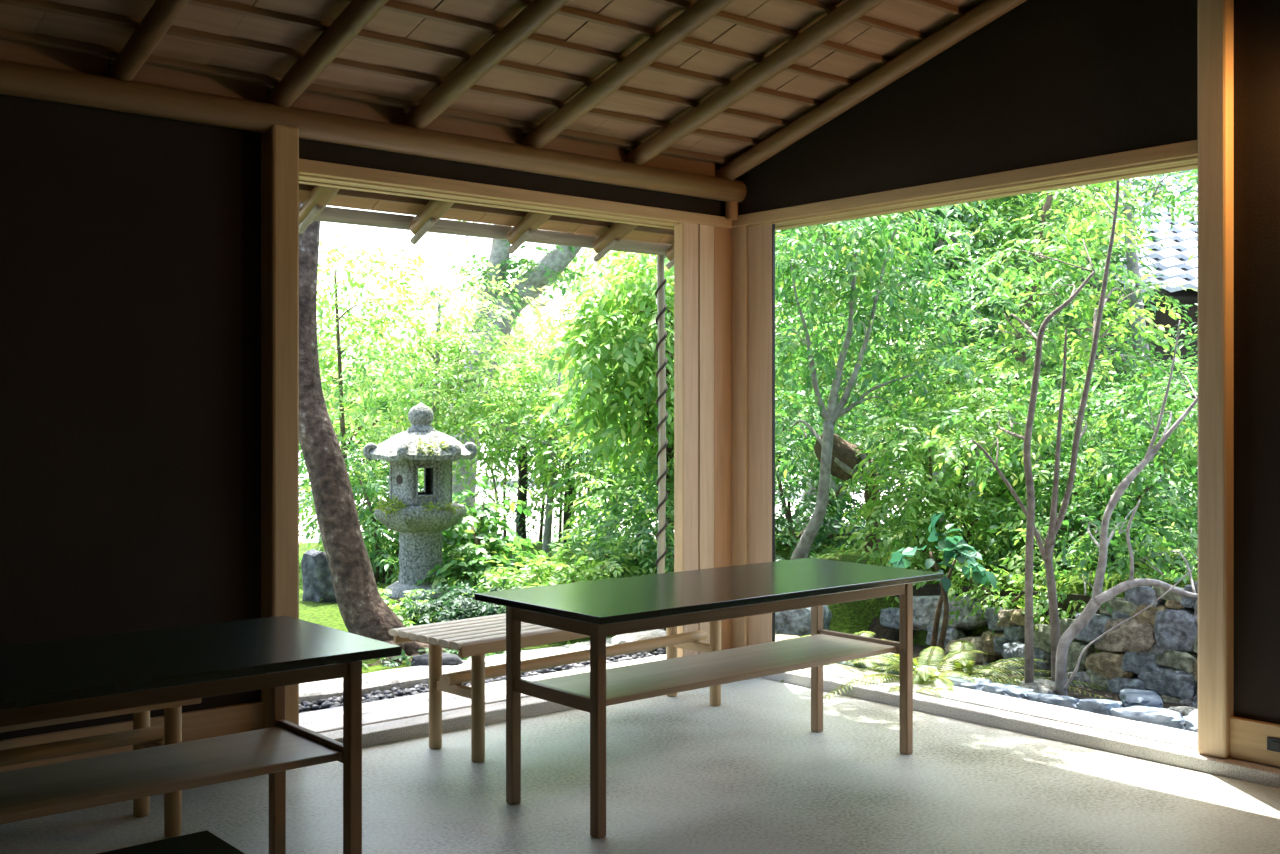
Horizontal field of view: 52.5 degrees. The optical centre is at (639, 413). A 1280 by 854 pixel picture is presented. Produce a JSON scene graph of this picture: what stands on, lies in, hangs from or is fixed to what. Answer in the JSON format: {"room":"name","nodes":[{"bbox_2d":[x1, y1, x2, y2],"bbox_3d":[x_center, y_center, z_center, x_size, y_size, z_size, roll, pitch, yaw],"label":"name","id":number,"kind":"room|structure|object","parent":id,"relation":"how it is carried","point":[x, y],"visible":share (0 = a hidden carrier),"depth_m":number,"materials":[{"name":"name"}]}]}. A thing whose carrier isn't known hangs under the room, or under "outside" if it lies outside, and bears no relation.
{"room":"cafe","nodes":[
{"label":"cafe","id":0,"kind":"room"},
{"bbox_2d":[0,59,724,739],"bbox_3d":[-3.054,-0.070,3.844,9.300,2.700,0.085,0,0,-40],"label":"wall","id":1,"kind":"structure","parent":0,"point":[130,243],"depth_m":4.80,"materials":[{"name":"paint"}]},
{"bbox_2d":[0,701,263,771],"bbox_3d":[-4.018,1.202,2.947,6.670,0.144,0.028,0,0,-40],"label":"baseboard","id":2,"kind":"structure","parent":1,"relation":"attached to","point":[226,720],"depth_m":4.89,"materials":[{"name":"brown wood"}]},
{"bbox_2d":[261,124,298,728],"bbox_3d":[-1.421,0.075,5.122,0.115,2.410,0.120,0,0,-40],"label":"wooden post","id":3,"kind":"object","parent":1,"relation":"attached to","point":[280,145],"depth_m":5.07,"materials":[{"name":"brown wood"}]},
{"bbox_2d":[0,60,746,202],"bbox_3d":[-2.990,-1.157,3.777,9.212,0.118,0.118,0,0,-40],"label":"ceiling beam","id":4,"kind":"structure","parent":1,"relation":"attached to","point":[18,79],"depth_m":5.24,"materials":[{"name":"brown wood"}]},
{"bbox_2d":[299,654,665,746],"bbox_3d":[-2.960,1.427,3.934,9.560,0.306,0.500,0,0,-40],"label":"trim","id":5,"kind":"structure","parent":1,"relation":"attached to","point":[405,717],"depth_m":5.58,"materials":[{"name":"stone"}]},
{"bbox_2d":[299,159,732,656],"bbox_3d":[-0.510,0.128,6.043,2.475,2.304,0.170,0,0,-40],"label":"window","id":6,"kind":"structure","parent":1,"relation":"in","point":[693,232],"depth_m":6.60,"materials":[{"name":"beige wood"}]},
{"bbox_2d":[714,201,737,649],"bbox_3d":[0.429,0.055,6.767,0.130,2.450,0.148,0,0,-40],"label":"trim","id":7,"kind":"structure","parent":1,"relation":"attached to","point":[722,237],"depth_m":6.76,"materials":[{"name":"brown wood"}]},
{"bbox_2d":[0,0,1026,260],"bbox_3d":[-0.059,-1.843,0.525,9.750,1.969,10.148,0,0,-40],"label":"ceiling","id":8,"kind":"structure","parent":0,"point":[693,86],"depth_m":5.35,"materials":[{"name":"brown wood"}]},
{"bbox_2d":[299,204,673,268],"bbox_3d":[-1.282,-0.895,6.097,4.320,0.148,0.308,0,0,-40],"label":"eaves","id":9,"kind":"object","parent":8,"relation":"attached to","point":[328,214],"visible":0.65,"depth_m":6.55,"materials":[{"name":"brown wood"}]},
{"bbox_2d":[299,434,968,542],"bbox_3d":[0.000,1.340,0.000,180.000,0.001,180.000,0,0,-40],"label":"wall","id":10,"kind":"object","parent":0,"point":[555,521],"depth_m":19.23,"materials":[{"name":"white"}]},
{"bbox_2d":[299,314,547,486],"bbox_3d":[-4.473,0.070,24.142,5.502,3.828,3.470,0,0,-11],"label":"tree","id":11,"kind":"object","parent":10,"relation":"on","point":[384,405],"visible":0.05,"depth_m":23.71,"materials":[{"name":"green plant"}]},
{"bbox_2d":[424,336,629,477],"bbox_3d":[-1.976,-0.087,25.983,4.843,3.003,3.672,0,0,1],"label":"tree","id":12,"kind":"object","parent":10,"relation":"on","point":[515,356],"visible":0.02,"depth_m":25.45,"materials":[{"name":"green plant"}]},
{"bbox_2d":[434,249,673,529],"bbox_3d":[-0.872,-0.420,15.081,3.300,3.594,2.203,0,0,9],"label":"tree","id":13,"kind":"object","parent":10,"relation":"on","point":[585,254],"visible":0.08,"depth_m":14.94,"materials":[{"name":"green plant"}]},
{"bbox_2d":[549,252,814,492],"bbox_3d":[0.960,-0.778,22.079,5.171,5.255,3.774,0,0,-12],"label":"tree","id":14,"kind":"object","parent":10,"relation":"on","point":[622,252],"visible":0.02,"depth_m":22.07,"materials":[{"name":"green plant"}]},
{"bbox_2d":[775,195,1040,522],"bbox_3d":[3.319,-1.058,15.773,5.656,4.875,2.942,0,0,-17],"label":"tree","id":15,"kind":"object","parent":10,"relation":"on","point":[784,313],"visible":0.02,"depth_m":15.35,"materials":[{"name":"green plant"}]},
{"bbox_2d":[775,334,1196,531],"bbox_3d":[3.614,0.427,13.291,4.825,2.787,2.583,0,0,11],"label":"tree","id":16,"kind":"object","parent":10,"relation":"on","point":[914,350],"visible":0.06,"depth_m":13.13,"materials":[{"name":"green plant"}]},
{"bbox_2d":[968,175,1184,523],"bbox_3d":[4.278,-0.814,12.515,2.712,4.323,2.166,0,0,-26],"label":"tree","id":17,"kind":"object","parent":10,"relation":"on","point":[1146,199],"visible":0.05,"depth_m":12.36,"materials":[{"name":"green plant"}]},
{"bbox_2d":[976,169,1197,528],"bbox_3d":[7.315,-0.852,15.460,6.100,4.364,5.900,0,0,-5],"label":"house","id":18,"kind":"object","parent":10,"relation":"on","point":[1171,261],"visible":0.2,"depth_m":13.13,"materials":[{"name":"tile"}]},
{"bbox_2d":[0,677,1279,853],"bbox_3d":[0.051,1.480,0.141,9.220,0.300,9.220,0,0,-40],"label":"floor","id":19,"kind":"structure","parent":0,"point":[749,773],"depth_m":4.50,"materials":[{"name":"grey concrete"}]},
{"bbox_2d":[0,698,201,837],"bbox_3d":[-2.127,1.097,3.817,1.556,0.466,0.484,0,0,-40],"label":"slatted bench","id":20,"kind":"object","parent":19,"relation":"on","point":[142,736],"visible":0.44,"depth_m":4.07,"materials":[{"name":"brown wood"}]},
{"bbox_2d":[97,830,244,853],"bbox_3d":[-1.423,1.124,2.248,1.520,0.412,0.340,0,0,-40],"label":"dining table","id":21,"kind":"object","parent":19,"relation":"on","point":[203,842],"visible":1,"depth_m":2.75,"materials":[{"name":"black laminate"}]},
{"bbox_2d":[0,616,401,853],"bbox_3d":[-1.510,0.974,3.166,1.710,0.712,0.700,0,0,-40],"label":"dining table","id":22,"kind":"object","parent":19,"relation":"on","point":[55,679],"visible":1,"depth_m":3.35,"materials":[{"name":"black laminate"}]},
{"bbox_2d":[0,726,341,824],"bbox_3d":[-1.510,0.925,3.166,1.522,0.022,0.390,0,0,-40],"label":"shelf","id":23,"kind":"object","parent":22,"relation":"attached to","point":[62,787],"depth_m":3.34,"materials":[{"name":"brown wood"}]},
{"bbox_2d":[389,613,720,762],"bbox_3d":[-0.289,1.097,5.607,1.556,0.466,0.484,0,0,-45],"label":"slatted bench","id":24,"kind":"object","parent":19,"relation":"on","point":[476,637],"visible":0.69,"depth_m":5.16,"materials":[{"name":"brown wood"}]},
{"bbox_2d":[474,558,943,838],"bbox_3d":[0.305,0.974,4.767,1.710,0.712,0.700,0,0,-40],"label":"dining table","id":25,"kind":"object","parent":19,"relation":"on","point":[597,609],"visible":1,"depth_m":4.55,"materials":[{"name":"black laminate"}]},
{"bbox_2d":[533,634,895,705],"bbox_3d":[0.305,0.925,4.767,1.522,0.022,0.390,0,0,-40],"label":"shelf","id":26,"kind":"object","parent":25,"relation":"attached to","point":[640,681],"depth_m":4.70,"materials":[{"name":"brown wood"}]},
{"bbox_2d":[299,531,1197,708],"bbox_3d":[0.167,1.076,8.088,20.359,0.568,10.313,0,0,-1],"label":"ground","id":27,"kind":"structure","parent":0,"point":[852,617],"depth_m":7.81,"materials":[{"name":"plant"}]},
{"bbox_2d":[301,549,336,602],"bbox_3d":[-2.004,1.042,8.201,0.223,0.387,0.208,0,0,-40],"label":"rock","id":28,"kind":"object","parent":27,"relation":"on","point":[316,575],"visible":0.63,"depth_m":8.12,"materials":[{"name":"grey stone"}]},
{"bbox_2d":[299,440,423,583],"bbox_3d":[-1.860,0.859,9.380,1.074,1.345,1.141,0,0,10],"label":"shrub","id":29,"kind":"object","parent":27,"relation":"on","point":[388,570],"visible":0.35,"depth_m":9.27,"materials":[{"name":"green plant"}]},
{"bbox_2d":[299,202,444,666],"bbox_3d":[-2.154,-1.257,7.348,3.898,5.280,2.746,0,0,-13],"label":"leaning tree","id":30,"kind":"object","parent":27,"relation":"on","point":[363,611],"visible":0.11,"depth_m":6.87,"materials":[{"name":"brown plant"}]},
{"bbox_2d":[299,229,465,553],"bbox_3d":[-2.198,-0.103,10.117,1.808,2.848,1.637,0,0,-40],"label":"tree","id":31,"kind":"object","parent":27,"relation":"on","point":[338,392],"visible":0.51,"depth_m":10.02,"materials":[{"name":"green plant"}]},
{"bbox_2d":[299,659,490,705],"bbox_3d":[-1.316,1.345,6.206,1.290,0.169,0.290,0,0,-40],"label":"stone","id":32,"kind":"object","parent":27,"relation":"on","point":[407,677],"visible":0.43,"depth_m":6.18,"materials":[{"name":"stone"}]},
{"bbox_2d":[378,588,447,626],"bbox_3d":[-1.360,1.211,7.520,0.630,0.399,0.825,0,0,-40],"label":"shrub","id":33,"kind":"object","parent":27,"relation":"on","point":[382,592],"visible":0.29,"depth_m":7.51,"materials":[{"name":"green plant"}]},
{"bbox_2d":[363,402,476,601],"bbox_3d":[-1.431,0.565,8.494,0.746,1.283,0.668,0,0,-20],"label":"stone lantern","id":34,"kind":"object","parent":27,"relation":"on","point":[420,519],"visible":1,"depth_m":8.36,"materials":[{"name":"stone"}]},
{"bbox_2d":[362,647,505,667],"bbox_3d":[-1.222,1.342,6.677,1.240,0.381,0.458,0,0,-25],"label":"shrub","id":35,"kind":"object","parent":27,"relation":"on","point":[408,659],"visible":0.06,"depth_m":6.66,"materials":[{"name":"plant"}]},
{"bbox_2d":[410,652,463,666],"bbox_3d":[-1.033,1.261,6.602,0.275,0.085,0.140,0,0,2],"label":"rock","id":36,"kind":"object","parent":27,"relation":"on","point":[447,659],"visible":0.58,"depth_m":6.55,"materials":[{"name":"grey stone"}]},
{"bbox_2d":[324,240,579,506],"bbox_3d":[-1.623,-0.161,11.085,1.955,2.812,2.166,0,0,36],"label":"tree","id":37,"kind":"object","parent":27,"relation":"on","point":[443,390],"visible":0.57,"depth_m":10.98,"materials":[{"name":"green plant"}]},
{"bbox_2d":[391,577,518,647],"bbox_3d":[-0.973,1.161,7.342,0.930,0.476,0.657,0,0,33],"label":"shrub","id":38,"kind":"object","parent":27,"relation":"on","point":[466,610],"visible":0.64,"depth_m":7.29,"materials":[{"name":"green plant"}]},
{"bbox_2d":[415,475,545,605],"bbox_3d":[-1.066,0.928,8.702,0.962,1.034,1.209,0,0,-14],"label":"shrub","id":39,"kind":"object","parent":27,"relation":"on","point":[480,528],"visible":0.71,"depth_m":8.67,"materials":[{"name":"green plant"}]},
{"bbox_2d":[490,463,498,532],"bbox_3d":[-1.375,0.816,12.206,0.096,0.872,0.043,0,0,-5],"label":"stake","id":40,"kind":"object","parent":27,"relation":"on","point":[495,488],"visible":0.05,"depth_m":12.21,"materials":[{"name":"brown wood"}]},
{"bbox_2d":[503,439,508,536],"bbox_3d":[-1.242,0.730,11.999,0.037,1.001,0.083,0,0,-40],"label":"stake","id":41,"kind":"object","parent":27,"relation":"on","point":[504,493],"visible":0.24,"depth_m":12.00,"materials":[{"name":"brown wood"}]},
{"bbox_2d":[443,220,594,544],"bbox_3d":[-0.751,-1.177,12.944,3.152,5.039,2.815,0,0,-31],"label":"tree","id":42,"kind":"object","parent":27,"relation":"on","point":[546,271],"visible":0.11,"depth_m":12.89,"materials":[{"name":"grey plant"}]},
{"bbox_2d":[456,386,582,546],"bbox_3d":[-1.043,0.487,11.587,1.139,1.496,1.230,0,0,-40],"label":"tree","id":43,"kind":"object","parent":27,"relation":"on","point":[520,520],"visible":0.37,"depth_m":11.56,"materials":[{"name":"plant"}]},
{"bbox_2d":[538,456,544,543],"bbox_3d":[-0.896,0.753,11.899,0.072,0.920,0.040,0,0,16],"label":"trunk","id":44,"kind":"object","parent":27,"relation":"on","point":[543,506],"visible":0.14,"depth_m":11.89,"materials":[{"name":"brown plant"}]},
{"bbox_2d":[433,308,656,558],"bbox_3d":[-0.653,0.190,10.539,2.111,2.104,1.600,0,0,31],"label":"tree","id":45,"kind":"object","parent":27,"relation":"on","point":[548,478],"visible":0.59,"depth_m":10.48,"materials":[{"name":"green plant"}]},
{"bbox_2d":[462,535,649,644],"bbox_3d":[-0.508,1.034,7.563,0.882,0.648,0.981,0,0,44],"label":"shrub","id":46,"kind":"object","parent":27,"relation":"on","point":[534,569],"visible":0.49,"depth_m":7.53,"materials":[{"name":"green plant"}]},
{"bbox_2d":[461,460,657,605],"bbox_3d":[-0.485,0.877,8.654,1.535,1.137,0.938,0,0,-28],"label":"shrub","id":47,"kind":"object","parent":27,"relation":"on","point":[596,504],"visible":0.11,"depth_m":8.74,"materials":[{"name":"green plant"}]},
{"bbox_2d":[558,456,564,541],"bbox_3d":[-0.718,0.706,11.990,0.078,0.987,0.037,0,0,17],"label":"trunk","id":48,"kind":"object","parent":27,"relation":"on","point":[560,511],"visible":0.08,"depth_m":11.98,"materials":[{"name":"brown plant"}]},
{"bbox_2d":[515,417,608,544],"bbox_3d":[-0.571,0.601,11.601,1.138,1.382,1.146,0,0,-40],"label":"tree","id":49,"kind":"object","parent":27,"relation":"on","point":[566,515],"visible":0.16,"depth_m":11.56,"materials":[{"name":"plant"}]},
{"bbox_2d":[467,630,665,665],"bbox_3d":[-0.261,1.346,7.103,1.460,0.168,0.287,0,0,-40],"label":"stone","id":50,"kind":"object","parent":27,"relation":"on","point":[498,659],"visible":0.22,"depth_m":6.91,"materials":[{"name":"stone"}]},
{"bbox_2d":[655,255,667,629],"bbox_3d":[0.121,0.145,7.450,0.078,2.211,0.088,0,0,20],"label":"pole","id":51,"kind":"object","parent":50,"relation":"on","point":[660,291],"visible":0.91,"depth_m":7.43,"materials":[{"name":"brown wood"}]},
{"bbox_2d":[578,449,580,530],"bbox_3d":[-0.569,0.714,12.301,0.033,1.026,0.074,0,0,0],"label":"stake","id":52,"kind":"object","parent":27,"relation":"on","point":[578,449],"visible":0.24,"depth_m":12.30,"materials":[{"name":"brown wood"}]},
{"bbox_2d":[536,251,673,571],"bbox_3d":[0.089,0.043,8.405,1.421,2.568,1.350,0,0,12],"label":"tree","id":53,"kind":"object","parent":27,"relation":"on","point":[612,348],"visible":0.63,"depth_m":8.19,"materials":[{"name":"green plant"}]},
{"bbox_2d":[546,456,673,580],"bbox_3d":[0.084,0.809,7.957,1.290,1.095,1.234,0,0,-40],"label":"shrub","id":54,"kind":"object","parent":27,"relation":"on","point":[641,540],"visible":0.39,"depth_m":7.92,"materials":[{"name":"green plant"}]},
{"bbox_2d":[542,248,776,546],"bbox_3d":[0.156,-0.236,10.119,1.827,2.965,1.664,0,0,42],"label":"tree","id":55,"kind":"object","parent":27,"relation":"on","point":[584,480],"visible":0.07,"depth_m":10.08,"materials":[{"name":"green plant"}]},
{"bbox_2d":[299,523,1197,667],"bbox_3d":[0.506,1.044,8.996,10.080,0.573,9.382,0,0,-40],"label":"growth","id":56,"kind":"object","parent":27,"relation":"on","point":[536,542],"visible":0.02,"depth_m":8.82,"materials":[{"name":"green plant"}]},
{"bbox_2d":[775,634,798,640],"bbox_3d":[0.765,1.312,7.109,0.293,0.215,0.428,0,0,-23],"label":"rock","id":57,"kind":"object","parent":27,"relation":"on","point":[778,637],"visible":0.11,"depth_m":7.05,"materials":[{"name":"white stone"}]},
{"bbox_2d":[775,605,831,636],"bbox_3d":[0.875,1.244,7.694,0.530,0.315,0.400,0,0,4],"label":"rock","id":58,"kind":"object","parent":27,"relation":"on","point":[797,622],"visible":0.23,"depth_m":7.50,"materials":[{"name":"grey stone"}]},
{"bbox_2d":[780,631,898,682],"bbox_3d":[1.095,1.277,6.724,1.003,0.285,1.185,0,0,-2],"label":"fern","id":59,"kind":"object","parent":27,"relation":"on","point":[867,633],"visible":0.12,"depth_m":6.56,"materials":[{"name":"green plant"}]},
{"bbox_2d":[814,433,880,551],"bbox_3d":[1.433,0.726,8.892,0.464,1.210,0.324,0,0,1],"label":"trunk","id":60,"kind":"object","parent":27,"relation":"on","point":[844,458],"visible":0.52,"depth_m":8.84,"materials":[{"name":"brown plant"}]},
{"bbox_2d":[836,660,861,667],"bbox_3d":[1.072,1.297,6.699,0.152,0.092,0.237,0,0,-44],"label":"edging stone","id":61,"kind":"object","parent":27,"relation":"on","point":[841,663],"visible":0.12,"depth_m":6.62,"materials":[{"name":"grey stone"}]},
{"bbox_2d":[775,375,967,560],"bbox_3d":[1.432,0.607,9.608,1.964,1.820,1.856,0,0,21],"label":"shrub","id":62,"kind":"object","parent":27,"relation":"on","point":[835,501],"visible":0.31,"depth_m":9.50,"materials":[{"name":"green plant"}]},
{"bbox_2d":[775,211,981,531],"bbox_3d":[1.756,-0.738,12.305,2.935,4.002,2.354,0,0,-20],"label":"tree","id":63,"kind":"object","parent":27,"relation":"on","point":[785,376],"visible":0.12,"depth_m":12.07,"materials":[{"name":"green plant"}]},
{"bbox_2d":[860,656,898,674],"bbox_3d":[1.238,1.286,6.508,0.120,0.133,0.300,0,0,-43],"label":"edging stone","id":64,"kind":"object","parent":27,"relation":"on","point":[863,666],"visible":0.14,"depth_m":6.48,"materials":[{"name":"grey stone"}]},
{"bbox_2d":[775,201,1016,559],"bbox_3d":[1.478,-0.320,8.849,2.184,2.938,1.916,0,0,13],"label":"forked tree","id":65,"kind":"object","parent":27,"relation":"on","point":[834,412],"visible":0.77,"depth_m":8.60,"materials":[{"name":"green plant"}]},
{"bbox_2d":[888,676,954,698],"bbox_3d":[1.270,1.324,6.104,0.622,0.151,0.562,0,0,0],"label":"fern","id":66,"kind":"object","parent":27,"relation":"on","point":[922,681],"visible":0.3,"depth_m":5.99,"materials":[{"name":"plant"}]},
{"bbox_2d":[823,646,1021,698],"bbox_3d":[1.540,1.276,6.533,1.251,0.300,1.263,0,0,12],"label":"fern","id":67,"kind":"object","parent":27,"relation":"on","point":[920,671],"visible":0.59,"depth_m":6.28,"materials":[{"name":"green plant"}]},
{"bbox_2d":[916,666,941,678],"bbox_3d":[1.385,1.285,6.359,0.161,0.100,0.203,0,0,-35],"label":"edging stone","id":68,"kind":"object","parent":27,"relation":"on","point":[922,666],"visible":0.13,"depth_m":6.32,"materials":[{"name":"grey stone"}]},
{"bbox_2d":[889,512,996,668],"bbox_3d":[1.594,0.971,7.010,0.640,0.888,0.461,0,0,17],"label":"shrub","id":69,"kind":"object","parent":27,"relation":"on","point":[980,575],"visible":0.9,"depth_m":6.96,"materials":[{"name":"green plant"}]},
{"bbox_2d":[916,209,997,501],"bbox_3d":[2.806,-1.445,11.829,3.874,5.343,2.324,0,0,1],"label":"tree","id":70,"kind":"object","parent":27,"relation":"on","point":[940,243],"visible":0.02,"depth_m":11.70,"materials":[{"name":"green plant"}]},
{"bbox_2d":[934,676,991,690],"bbox_3d":[1.527,1.298,6.176,0.323,0.106,0.152,0,0,43],"label":"edging stone","id":71,"kind":"object","parent":27,"relation":"on","point":[958,681],"visible":0.34,"depth_m":6.11,"materials":[{"name":"grey stone"}]},
{"bbox_2d":[838,353,1095,608],"bbox_3d":[2.003,0.433,8.023,1.546,1.658,1.299,0,0,-24],"label":"shrub","id":72,"kind":"object","parent":27,"relation":"on","point":[932,500],"visible":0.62,"depth_m":7.90,"materials":[{"name":"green plant"}]},
{"bbox_2d":[820,192,1115,532],"bbox_3d":[2.691,-0.810,11.204,2.550,3.839,2.298,0,0,-40],"label":"tree","id":73,"kind":"object","parent":27,"relation":"on","point":[984,310],"visible":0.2,"depth_m":10.95,"materials":[{"name":"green plant"}]},
{"bbox_2d":[847,177,1158,529],"bbox_3d":[2.886,-0.595,10.363,2.692,3.279,1.869,0,0,-20],"label":"tree","id":74,"kind":"object","parent":27,"relation":"on","point":[1046,200],"visible":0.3,"depth_m":10.29,"materials":[{"name":"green plant"}]},
{"bbox_2d":[982,683,1033,699],"bbox_3d":[1.711,1.300,5.989,0.233,0.113,0.176,0,0,37],"label":"edging stone","id":75,"kind":"object","parent":27,"relation":"on","point":[1010,690],"visible":0.51,"depth_m":5.94,"materials":[{"name":"grey stone"}]},
{"bbox_2d":[832,423,1197,551],"bbox_3d":[3.048,0.829,9.753,3.277,1.549,1.895,0,0,5],"label":"tree","id":76,"kind":"object","parent":27,"relation":"on","point":[1050,482],"visible":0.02,"depth_m":9.62,"materials":[{"name":"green plant"}]},
{"bbox_2d":[940,640,1111,699],"bbox_3d":[2.009,1.294,6.434,1.029,0.259,0.917,0,0,-40],"label":"fern","id":77,"kind":"object","parent":27,"relation":"on","point":[969,645],"visible":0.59,"depth_m":6.50,"materials":[{"name":"green plant"}]},
{"bbox_2d":[1014,678,1055,694],"bbox_3d":[1.897,1.334,6.202,0.271,0.117,0.215,0,0,-40],"label":"rock","id":78,"kind":"object","parent":27,"relation":"on","point":[1040,685],"visible":0.3,"depth_m":6.15,"materials":[{"name":"grey stone"}]},
{"bbox_2d":[880,581,1197,706],"bbox_3d":[2.556,1.185,6.622,0.757,0.790,4.652,0,0,-35],"label":"wall","id":79,"kind":"structure","parent":27,"relation":"on","point":[1158,644],"depth_m":6.42,"materials":[{"name":"stone"}]},
{"bbox_2d":[925,209,1161,682],"bbox_3d":[2.074,0.150,6.725,1.179,2.519,1.167,0,0,13],"label":"slender tree","id":80,"kind":"object","parent":27,"relation":"on","point":[1061,263],"visible":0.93,"depth_m":6.71,"materials":[{"name":"green plant"}]},
{"bbox_2d":[1026,693,1079,709],"bbox_3d":[1.863,1.303,5.818,0.270,0.096,0.125,0,0,43],"label":"edging stone","id":81,"kind":"object","parent":27,"relation":"on","point":[1063,701],"visible":0.44,"depth_m":5.77,"materials":[{"name":"grey stone"}]},
{"bbox_2d":[913,522,1197,635],"bbox_3d":[2.304,0.922,7.027,1.745,0.713,0.810,0,0,23],"label":"shrub","id":82,"kind":"object","parent":27,"relation":"on","point":[992,597],"visible":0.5,"depth_m":7.05,"materials":[{"name":"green plant"}]},
{"bbox_2d":[922,180,1197,681],"bbox_3d":[1.562,-0.503,6.877,2.688,3.827,1.414,0,0,15],"label":"slender tree","id":83,"kind":"object","parent":27,"relation":"on","point":[1046,549],"visible":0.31,"depth_m":6.67,"materials":[{"name":"green plant"}]},
{"bbox_2d":[971,359,1197,571],"bbox_3d":[2.876,0.427,7.643,1.848,1.628,1.473,0,0,27],"label":"shrub","id":84,"kind":"object","parent":27,"relation":"on","point":[1169,466],"visible":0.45,"depth_m":7.53,"materials":[{"name":"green plant"}]},
{"bbox_2d":[1076,699,1122,715],"bbox_3d":[1.994,1.288,5.663,0.131,0.105,0.201,0,0,-37],"label":"edging stone","id":85,"kind":"object","parent":27,"relation":"on","point":[1100,706],"visible":0.54,"depth_m":5.61,"materials":[{"name":"grey stone"}]},
{"bbox_2d":[1019,320,1197,695],"bbox_3d":[2.556,0.488,6.531,1.233,1.861,1.185,0,0,0],"label":"slender tree","id":86,"kind":"object","parent":27,"relation":"on","point":[1099,597],"visible":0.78,"depth_m":6.49,"materials":[{"name":"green plant"}]},
{"bbox_2d":[1045,170,1197,525],"bbox_3d":[4.297,-0.542,10.967,1.628,3.390,1.648,0,0,-40],"label":"tree","id":87,"kind":"object","parent":27,"relation":"on","point":[1133,266],"visible":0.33,"depth_m":11.02,"materials":[{"name":"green plant"}]},
{"bbox_2d":[1119,689,1162,707],"bbox_3d":[2.349,1.341,6.100,0.182,0.072,0.250,0,0,14],"label":"rock","id":88,"kind":"object","parent":27,"relation":"on","point":[1129,697],"visible":0.88,"depth_m":6.02,"materials":[{"name":"grey stone"}]},
{"bbox_2d":[1109,706,1184,729],"bbox_3d":[2.140,1.294,5.450,0.163,0.121,0.331,0,0,-37],"label":"edging stone","id":89,"kind":"object","parent":27,"relation":"on","point":[1152,715],"visible":0.49,"depth_m":5.39,"materials":[{"name":"grey stone"}]},
{"bbox_2d":[1112,169,1197,538],"bbox_3d":[4.189,-0.387,9.242,2.079,3.400,1.646,0,0,-40],"label":"tree","id":90,"kind":"object","parent":27,"relation":"on","point":[1187,341],"visible":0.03,"depth_m":9.51,"materials":[{"name":"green plant"}]},
{"bbox_2d":[1168,706,1197,717],"bbox_3d":[2.383,1.335,5.697,0.152,0.106,0.164,0,0,40],"label":"rock","id":91,"kind":"object","parent":27,"relation":"on","point":[1183,710],"visible":0.23,"depth_m":5.66,"materials":[{"name":"grey stone"}]},
{"bbox_2d":[1182,709,1197,732],"bbox_3d":[2.337,1.286,5.266,0.266,0.136,0.171,0,0,45],"label":"edging stone","id":92,"kind":"object","parent":27,"relation":"on","point":[1191,721],"visible":0.22,"depth_m":5.29,"materials":[{"name":"grey stone"}]},
{"bbox_2d":[734,0,1279,723],"bbox_3d":[3.541,-0.729,3.288,0.085,4.037,9.480,0,0,-40],"label":"wall","id":93,"kind":"structure","parent":0,"point":[1044,82],"depth_m":5.11,"materials":[{"name":"paint"}]},
{"bbox_2d":[732,140,1197,647],"bbox_3d":[1.335,0.124,5.934,0.208,2.312,2.590,0,0,-40],"label":"window","id":94,"kind":"structure","parent":93,"relation":"in","point":[753,234],"depth_m":6.63,"materials":[{"name":"wood"}]},
{"bbox_2d":[761,663,1279,788],"bbox_3d":[3.688,1.427,3.228,0.360,0.306,9.198,0,0,-40],"label":"trim","id":95,"kind":"structure","parent":93,"relation":"attached to","point":[1136,739],"depth_m":5.42,"materials":[{"name":"stone"}]},
{"bbox_2d":[1198,0,1233,758],"bbox_3d":[2.170,-0.396,4.877,0.110,3.348,0.113,0,0,-40],"label":"wooden post","id":96,"kind":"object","parent":93,"relation":"attached to","point":[1215,17],"depth_m":4.83,"materials":[{"name":"brown wood"}]},
{"bbox_2d":[1229,716,1279,766],"bbox_3d":[4.397,1.200,2.249,0.030,0.149,6.788,0,0,-40],"label":"baseboard","id":97,"kind":"structure","parent":93,"relation":"attached to","point":[1248,737],"depth_m":4.75,"materials":[{"name":"brown wood"}]},
{"bbox_2d":[1267,737,1279,751],"bbox_3d":[2.307,1.194,4.670,0.010,0.048,0.104,0,0,-40],"label":"outlet","id":98,"kind":"object","parent":93,"relation":"attached to","point":[1273,744],"visible":1,"depth_m":4.69,"materials":[{"name":"metal"}]},
{"bbox_2d":[1271,741,1279,749],"bbox_3d":[2.292,1.194,4.683,0.004,0.028,0.032,0,0,-40],"label":"socket","id":99,"kind":"object","parent":98,"relation":"attached to","point":[1275,745],"depth_m":4.68,"materials":[{"name":"black plastic"}]},
{"bbox_3d":[-1.483,1.426,5.792,5.020,0.208,0.430,0,0,-40],"label":"ground strip","id":100,"kind":"object","parent":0,"visible":0},
{"bbox_2d":[299,648,665,712],"bbox_3d":[-0.814,1.313,6.280,3.299,0.060,0.314,0,0,-40],"label":"pebbles","id":101,"kind":"object","parent":100,"relation":"on","point":[332,702],"visible":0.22,"depth_m":6.13,"materials":[{"name":"grey gravel"}]},
{"bbox_2d":[610,629,665,655],"bbox_3d":[-0.006,1.270,7.201,0.378,0.136,0.215,0,0,-44],"label":"rock","id":102,"kind":"object","parent":100,"relation":"on","point":[636,636],"visible":0.41,"depth_m":7.13,"materials":[{"name":"stone"}]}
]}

